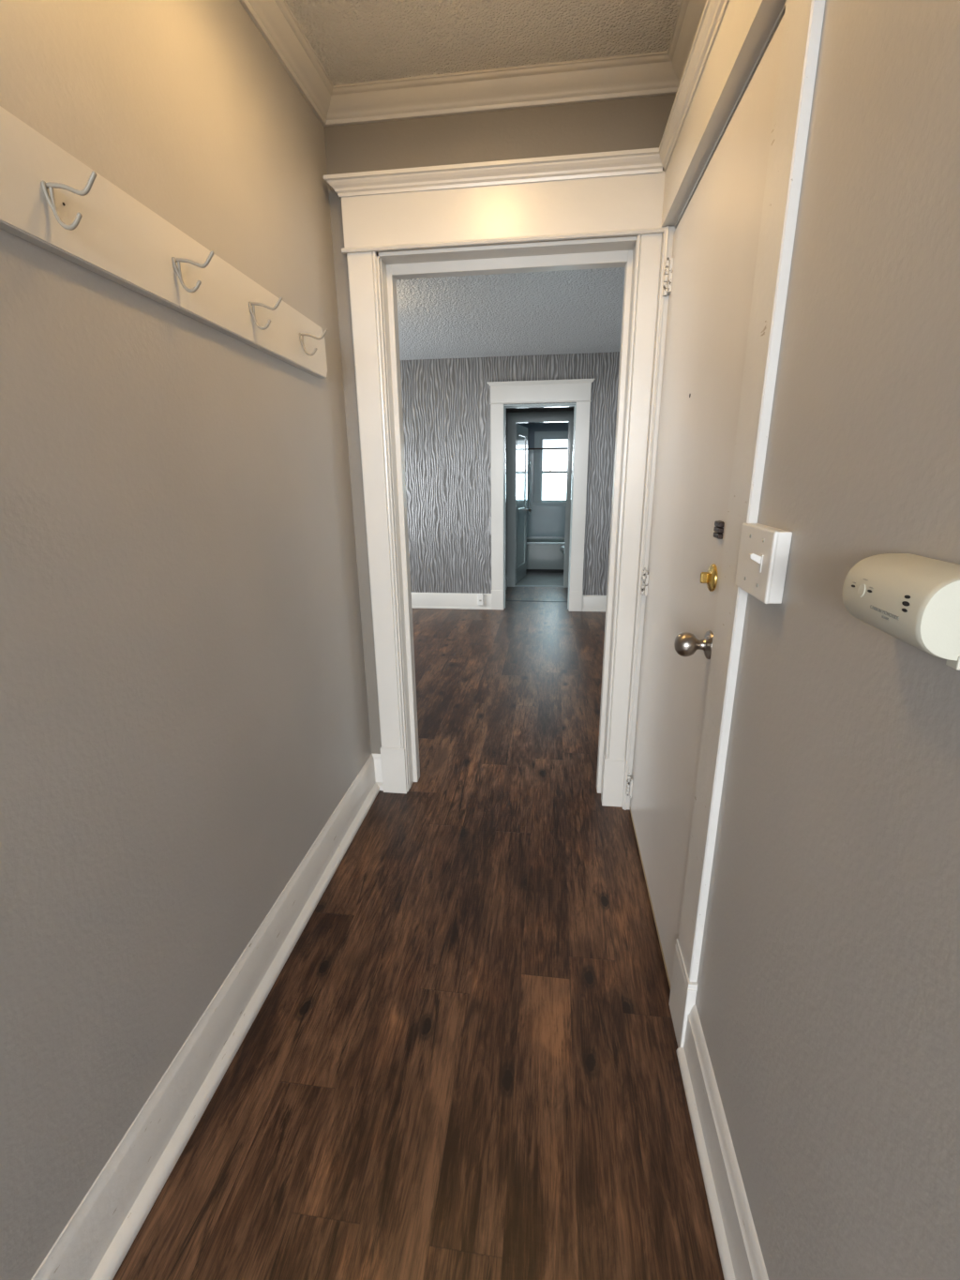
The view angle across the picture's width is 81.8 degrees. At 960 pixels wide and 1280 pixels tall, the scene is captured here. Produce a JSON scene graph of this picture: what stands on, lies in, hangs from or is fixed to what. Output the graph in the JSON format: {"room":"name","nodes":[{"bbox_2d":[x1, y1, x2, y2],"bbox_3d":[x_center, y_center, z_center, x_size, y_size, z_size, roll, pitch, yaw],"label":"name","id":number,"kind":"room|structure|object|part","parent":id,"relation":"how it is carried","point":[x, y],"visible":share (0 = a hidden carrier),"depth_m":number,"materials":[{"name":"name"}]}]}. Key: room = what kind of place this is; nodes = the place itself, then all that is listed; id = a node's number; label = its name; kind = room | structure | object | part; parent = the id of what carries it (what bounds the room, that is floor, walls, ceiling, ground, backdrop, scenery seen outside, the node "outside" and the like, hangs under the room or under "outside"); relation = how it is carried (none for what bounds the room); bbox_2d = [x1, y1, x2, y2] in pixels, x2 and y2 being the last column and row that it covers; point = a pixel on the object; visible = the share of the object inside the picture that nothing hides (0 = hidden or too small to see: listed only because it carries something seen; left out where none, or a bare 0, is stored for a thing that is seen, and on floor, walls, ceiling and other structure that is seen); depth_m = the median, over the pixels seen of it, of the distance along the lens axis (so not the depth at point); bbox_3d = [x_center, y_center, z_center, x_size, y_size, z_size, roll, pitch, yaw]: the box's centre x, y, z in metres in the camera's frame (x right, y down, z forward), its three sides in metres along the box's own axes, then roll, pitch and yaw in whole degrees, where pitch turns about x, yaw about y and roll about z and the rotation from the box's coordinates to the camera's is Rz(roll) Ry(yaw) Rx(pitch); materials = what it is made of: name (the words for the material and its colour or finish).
{"room":"entrance hallway","nodes":[
{"label":"entrance hallway","id":0,"kind":"room"},
{"bbox_2d":[0,0,371,1279],"bbox_3d":[-0.720,-0.148,0.864,0.120,2.478,2.942,1,17,7],"label":"wall","id":1,"kind":"structure","parent":0,"point":[184,710],"depth_m":1.06,"materials":[{"name":"beige paint"}]},
{"bbox_2d":[0,105,327,377],"bbox_3d":[-0.580,-0.698,0.958,0.106,0.195,1.755,1,17,7],"label":"coat rack","id":2,"kind":"object","parent":1,"relation":"attached to","point":[51,200],"visible":1,"depth_m":0.97,"materials":[{"name":"beige paint"}]},
{"bbox_2d":[30,753,379,1279],"bbox_3d":[-0.629,0.968,1.176,0.040,0.159,2.712,1,17,7],"label":"baseboard","id":3,"kind":"structure","parent":1,"relation":"attached to","point":[94,1243],"depth_m":1.21,"materials":[{"name":"white wood"}]},
{"bbox_2d":[239,0,333,126],"bbox_3d":[-0.644,-1.294,0.488,0.066,0.068,2.712,1,17,7],"label":"trim","id":4,"kind":"structure","parent":1,"relation":"attached to","point":[275,20],"depth_m":1.51,"materials":[{"name":"white wood"}]},
{"bbox_2d":[112,570,724,1279],"bbox_3d":[-0.220,0.848,2.037,5.100,0.120,13.920,1,17,7],"label":"floor","id":5,"kind":"structure","parent":0,"point":[463,1062],"depth_m":1.35,"materials":[{"name":"brown wood"}]},
{"bbox_2d":[526,537,564,571],"bbox_3d":[1.173,-1.253,8.027,1.556,0.392,0.725,1,17,7],"label":"bathtub","id":6,"kind":"object","parent":5,"relation":"on","point":[543,553],"visible":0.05,"depth_m":7.75,"materials":[{"name":"grey ceramic"}]},
{"bbox_2d":[559,544,564,554],"bbox_3d":[1.433,-1.169,7.125,0.815,0.750,0.440,1,17,7],"label":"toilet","id":7,"kind":"object","parent":5,"relation":"on","point":[562,548],"visible":0.12,"depth_m":7.11,"materials":[{"name":"white ceramic"}]},
{"bbox_2d":[285,0,681,85],"bbox_3d":[-0.120,-1.375,0.409,1.361,0.120,2.982,1,17,7],"label":"ceiling","id":8,"kind":"structure","parent":0,"point":[354,41],"depth_m":1.50,"materials":[{"name":"white paint"}]},
{"bbox_2d":[323,93,676,753],"bbox_3d":[0.075,-0.541,2.130,1.121,2.478,0.150,1,17,7],"label":"wall","id":9,"kind":"structure","parent":0,"point":[636,123],"depth_m":1.76,"materials":[{"name":"beige paint"}]},
{"bbox_2d":[346,251,407,793],"bbox_3d":[-0.381,-0.319,2.153,0.105,2.050,0.050,1,17,7],"label":"trim","id":10,"kind":"structure","parent":9,"relation":"attached to","point":[362,266],"depth_m":2.08,"materials":[{"name":"white wood"}]},
{"bbox_2d":[371,752,383,790],"bbox_3d":[-0.450,0.582,2.442,0.060,0.159,0.040,1,17,7],"label":"baseboard","id":11,"kind":"structure","parent":9,"relation":"attached to","point":[377,757],"depth_m":2.44,"materials":[{"name":"white wood"}]},
{"bbox_2d":[323,147,665,254],"bbox_3d":[0.040,-1.370,1.756,1.066,0.202,0.089,1,17,7],"label":"trim","id":12,"kind":"structure","parent":9,"relation":"attached to","point":[613,193],"depth_m":1.74,"materials":[{"name":"white wood"}]},
{"bbox_2d":[324,50,679,126],"bbox_3d":[0.047,-1.663,1.678,1.121,0.068,0.066,1,17,7],"label":"trim","id":13,"kind":"structure","parent":9,"relation":"attached to","point":[648,74],"depth_m":1.67,"materials":[{"name":"white wood"}]},
{"bbox_2d":[376,235,636,795],"bbox_3d":[0.105,-0.338,2.176,0.932,2.062,0.196,1,17,7],"label":"trim","id":14,"kind":"structure","parent":9,"relation":"attached to","point":[612,251],"depth_m":1.96,"materials":[{"name":"white wood"}]},
{"bbox_2d":[601,233,662,806],"bbox_3d":[0.543,-0.295,2.037,0.083,2.050,0.050,1,17,7],"label":"trim","id":15,"kind":"structure","parent":9,"relation":"attached to","point":[648,250],"depth_m":1.96,"materials":[{"name":"white wood"}]},
{"bbox_2d":[505,537,506,573],"bbox_3d":[0.639,-1.605,5.875,1.040,2.327,1.040,1,17,7],"label":"wall","id":16,"kind":"structure","parent":0,"point":[505,537],"depth_m":6.60,"materials":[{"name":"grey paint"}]},
{"bbox_2d":[505,573,507,591],"bbox_3d":[0.261,-0.578,6.239,0.021,0.160,1.040,1,17,7],"label":"baseboard","id":17,"kind":"structure","parent":16,"relation":"attached to","point":[505,574],"depth_m":6.61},
{"bbox_2d":[506,600,567,602],"bbox_3d":[0.614,-0.419,5.969,0.672,0.003,0.025,1,17,7],"label":"trim","id":18,"kind":"structure","parent":16,"relation":"attached to","point":[506,600],"depth_m":5.95,"materials":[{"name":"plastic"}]},
{"bbox_2d":[400,351,620,595],"bbox_3d":[0.258,-1.444,5.360,4.700,2.327,0.128,1,17,7],"label":"wall","id":19,"kind":"structure","parent":0,"point":[446,401],"depth_m":5.25,"materials":[{"name":"paper"}]},
{"bbox_2d":[411,592,491,609],"bbox_3d":[-0.943,-0.416,5.753,2.133,0.160,0.026,1,17,7],"label":"baseboard","id":20,"kind":"structure","parent":19,"relation":"attached to","point":[419,600],"depth_m":5.67,"materials":[{"name":"white wood"}]},
{"bbox_2d":[477,593,483,605],"bbox_3d":[0.005,-0.410,5.608,0.060,0.120,0.030,1,17,7],"label":"cable jack","id":21,"kind":"object","parent":19,"relation":"attached to","point":[480,596],"visible":1,"depth_m":5.59,"materials":[{"name":"white plastic"}]},
{"bbox_2d":[486,378,594,611],"bbox_3d":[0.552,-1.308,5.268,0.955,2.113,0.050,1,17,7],"label":"trim","id":22,"kind":"structure","parent":19,"relation":"attached to","point":[575,390],"depth_m":5.15,"materials":[{"name":"white wood"}]},
{"bbox_2d":[582,595,606,611],"bbox_3d":[1.764,-0.346,5.412,1.509,0.160,0.026,1,17,7],"label":"baseboard","id":23,"kind":"structure","parent":19,"relation":"attached to","point":[590,603],"depth_m":5.49,"materials":[{"name":"white wood"}]},
{"bbox_2d":[395,267,625,360],"bbox_3d":[0.249,-2.628,5.048,5.100,0.120,6.638,1,17,7],"label":"ceiling","id":24,"kind":"structure","parent":0,"point":[579,310],"depth_m":3.64,"materials":[{"name":"grey paint"}]},
{"bbox_2d":[506,406,574,573],"bbox_3d":[0.900,-1.765,6.393,2.500,2.327,0.100,1,17,7],"label":"wall","id":25,"kind":"structure","parent":0,"point":[551,409],"depth_m":6.16,"materials":[{"name":"grey paint"}]},
{"bbox_2d":[515,423,531,584],"bbox_3d":[0.536,-1.665,6.870,0.099,1.843,0.647,4,18,15],"label":"door","id":26,"kind":"structure","parent":25,"relation":"in","point":[521,431],"depth_m":6.88,"materials":[{"name":"white wood"}]},
{"bbox_3d":[0.510,-1.247,7.006,0.015,0.610,0.447,4,18,15],"label":"panel","id":27,"kind":"part","parent":26,"relation":"part of","materials":[{"name":"grey wood"}]},
{"bbox_3d":[0.500,-2.039,6.766,0.015,0.845,0.447,4,18,15],"label":"panel","id":28,"kind":"part","parent":26,"relation":"part of","materials":[{"name":"glass"}]},
{"bbox_2d":[515,585,563,587],"bbox_3d":[0.718,-0.655,6.734,0.600,0.010,0.050,1,17,7],"label":"trim","id":29,"kind":"structure","parent":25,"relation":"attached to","point":[516,585],"depth_m":6.72,"materials":[{"name":"grey wood"}]},
{"bbox_2d":[507,410,573,587],"bbox_3d":[0.707,-1.595,6.464,0.778,1.966,0.132,1,17,7],"label":"trim","id":30,"kind":"structure","parent":25,"relation":"attached to","point":[513,418],"depth_m":6.34,"materials":[{"name":"grey wood"}]},
{"bbox_2d":[517,421,568,502],"bbox_3d":[1.217,-2.304,8.157,1.580,2.327,0.120,1,17,7],"label":"wall","id":31,"kind":"structure","parent":0,"point":[561,426],"depth_m":7.92,"materials":[{"name":"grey paint"}]},
{"bbox_2d":[527,450,565,537],"bbox_3d":[1.165,-2.033,7.804,1.580,1.295,0.720,1,17,7],"label":"tub surround","id":32,"kind":"object","parent":31,"relation":"attached to","point":[543,521],"visible":0.09,"depth_m":8.27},
{"bbox_2d":[527,460,530,514],"bbox_3d":[0.706,-2.223,8.119,0.071,0.767,0.111,1,17,7],"label":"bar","id":33,"kind":"object","parent":32,"relation":"attached to","point":[529,461],"visible":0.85,"depth_m":8.14,"materials":[{"name":"grey metal"}]},
{"bbox_2d":[527,447,567,450],"bbox_3d":[1.115,-2.522,7.303,1.580,0.056,0.056,1,17,7],"label":"shower rod","id":34,"kind":"object","parent":32,"relation":"attached to","point":[555,447],"visible":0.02,"depth_m":7.32,"materials":[{"name":"brown metal"}]},
{"bbox_2d":[532,431,568,506],"bbox_3d":[1.226,-2.481,8.054,0.895,1.037,0.130,1,17,7],"label":"window","id":35,"kind":"structure","parent":31,"relation":"in","point":[550,465],"depth_m":8.10,"materials":[{"name":"white"}]},
{"bbox_3d":[1.231,-2.252,8.144,0.705,0.447,0.031,1,17,7],"label":"sash","id":36,"kind":"part","parent":35,"relation":"part of","materials":[{"name":"white glass"}]},
{"bbox_3d":[1.230,-2.677,8.046,0.705,0.497,0.031,1,17,7],"label":"sash","id":37,"kind":"part","parent":35,"relation":"part of","materials":[{"name":"white glass"}]},
{"bbox_3d":[1.231,-2.255,8.142,0.641,0.387,0.004,1,17,7],"label":"pane","id":38,"kind":"part","parent":35,"relation":"part of","materials":[{"name":"white"}]},
{"bbox_3d":[1.230,-2.679,8.045,0.645,0.441,0.004,1,17,7],"label":"pane","id":39,"kind":"part","parent":35,"relation":"part of","materials":[{"name":"white"}]},
{"bbox_2d":[695,0,959,1279],"bbox_3d":[0.515,-0.116,0.709,0.130,2.478,2.942,1,17,7],"label":"wall","id":40,"kind":"structure","parent":0,"point":[828,997],"depth_m":0.65,"materials":[{"name":"beige paint"}]},
{"bbox_2d":[668,939,697,1047],"bbox_3d":[0.495,0.870,1.357,0.022,0.215,0.134,1,17,7],"label":"trim","id":41,"kind":"structure","parent":40,"relation":"attached to","point":[683,995],"depth_m":1.33,"materials":[{"name":"white wood"}]},
{"bbox_2d":[667,0,707,82],"bbox_3d":[0.403,-1.267,0.357,0.066,0.068,2.712,1,17,7],"label":"trim","id":42,"kind":"structure","parent":40,"relation":"attached to","point":[690,12],"depth_m":1.47,"materials":[{"name":"white wood"}]},
{"bbox_2d":[621,0,786,810],"bbox_3d":[0.568,-0.163,1.589,0.089,2.056,0.918,1,17,7],"label":"trim","id":43,"kind":"structure","parent":40,"relation":"attached to","point":[669,232],"depth_m":1.89,"materials":[{"name":"white wood"}]},
{"bbox_2d":[625,14,784,989],"bbox_3d":[0.541,-0.161,1.577,0.134,2.060,0.902,1,17,7],"label":"door","id":44,"kind":"structure","parent":40,"relation":"in","point":[709,278],"depth_m":1.38,"materials":[{"name":"white wood"}]},
{"bbox_3d":[0.445,0.009,1.200,0.046,0.054,0.054,1,17,7],"label":"knob","id":45,"kind":"part","parent":44,"relation":"part of","materials":[{"name":"silver metal"}]},
{"bbox_3d":[0.480,0.010,1.195,0.031,0.063,0.063,1,17,7],"label":"knob stem","id":46,"kind":"part","parent":44,"relation":"part of","materials":[{"name":"silver metal"}]},
{"bbox_3d":[0.490,-0.226,1.139,0.011,0.035,0.036,1,17,7],"label":"chain plate","id":47,"kind":"part","parent":44,"relation":"part of","materials":[{"name":"brown metal"}]},
{"bbox_2d":[659,0,786,226],"bbox_3d":[0.492,-1.190,1.122,0.075,0.190,1.183,1,17,7],"label":"trim","id":48,"kind":"structure","parent":40,"relation":"attached to","point":[730,37],"depth_m":1.19,"materials":[{"name":"white wood"}]},
{"bbox_2d":[677,1004,768,1279],"bbox_3d":[0.380,1.151,0.529,0.029,0.162,1.634,1,17,7],"label":"baseboard","id":49,"kind":"structure","parent":40,"relation":"attached to","point":[738,1244],"depth_m":1.04,"materials":[{"name":"white wood"}]},
{"bbox_2d":[677,0,825,981],"bbox_3d":[0.511,-0.111,1.062,0.068,1.840,0.127,1,17,7],"label":"trim","id":50,"kind":"structure","parent":40,"relation":"attached to","point":[804,19],"depth_m":0.96,"materials":[{"name":"white wood"}]},
{"bbox_2d":[735,522,792,603],"bbox_3d":[0.454,-0.131,0.915,0.044,0.112,0.152,1,17,7],"label":"light switch","id":51,"kind":"object","parent":40,"relation":"attached to","point":[764,549],"visible":1,"depth_m":0.87,"materials":[{"name":"white plastic"}]},
{"bbox_3d":[0.445,-0.122,0.881,0.002,0.028,0.014,1,17,7],"label":"toggle frame","id":52,"kind":"part","parent":51,"relation":"part of","materials":[{"name":"white plastic"}]},
{"bbox_2d":[843,553,959,670],"bbox_3d":[0.394,-0.032,0.510,0.058,0.079,0.138,1,17,7],"label":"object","id":53,"kind":"object","parent":40,"relation":"attached to","point":[914,599],"visible":1,"depth_m":0.48,"materials":[{"name":"beige plastic"}]}
]}

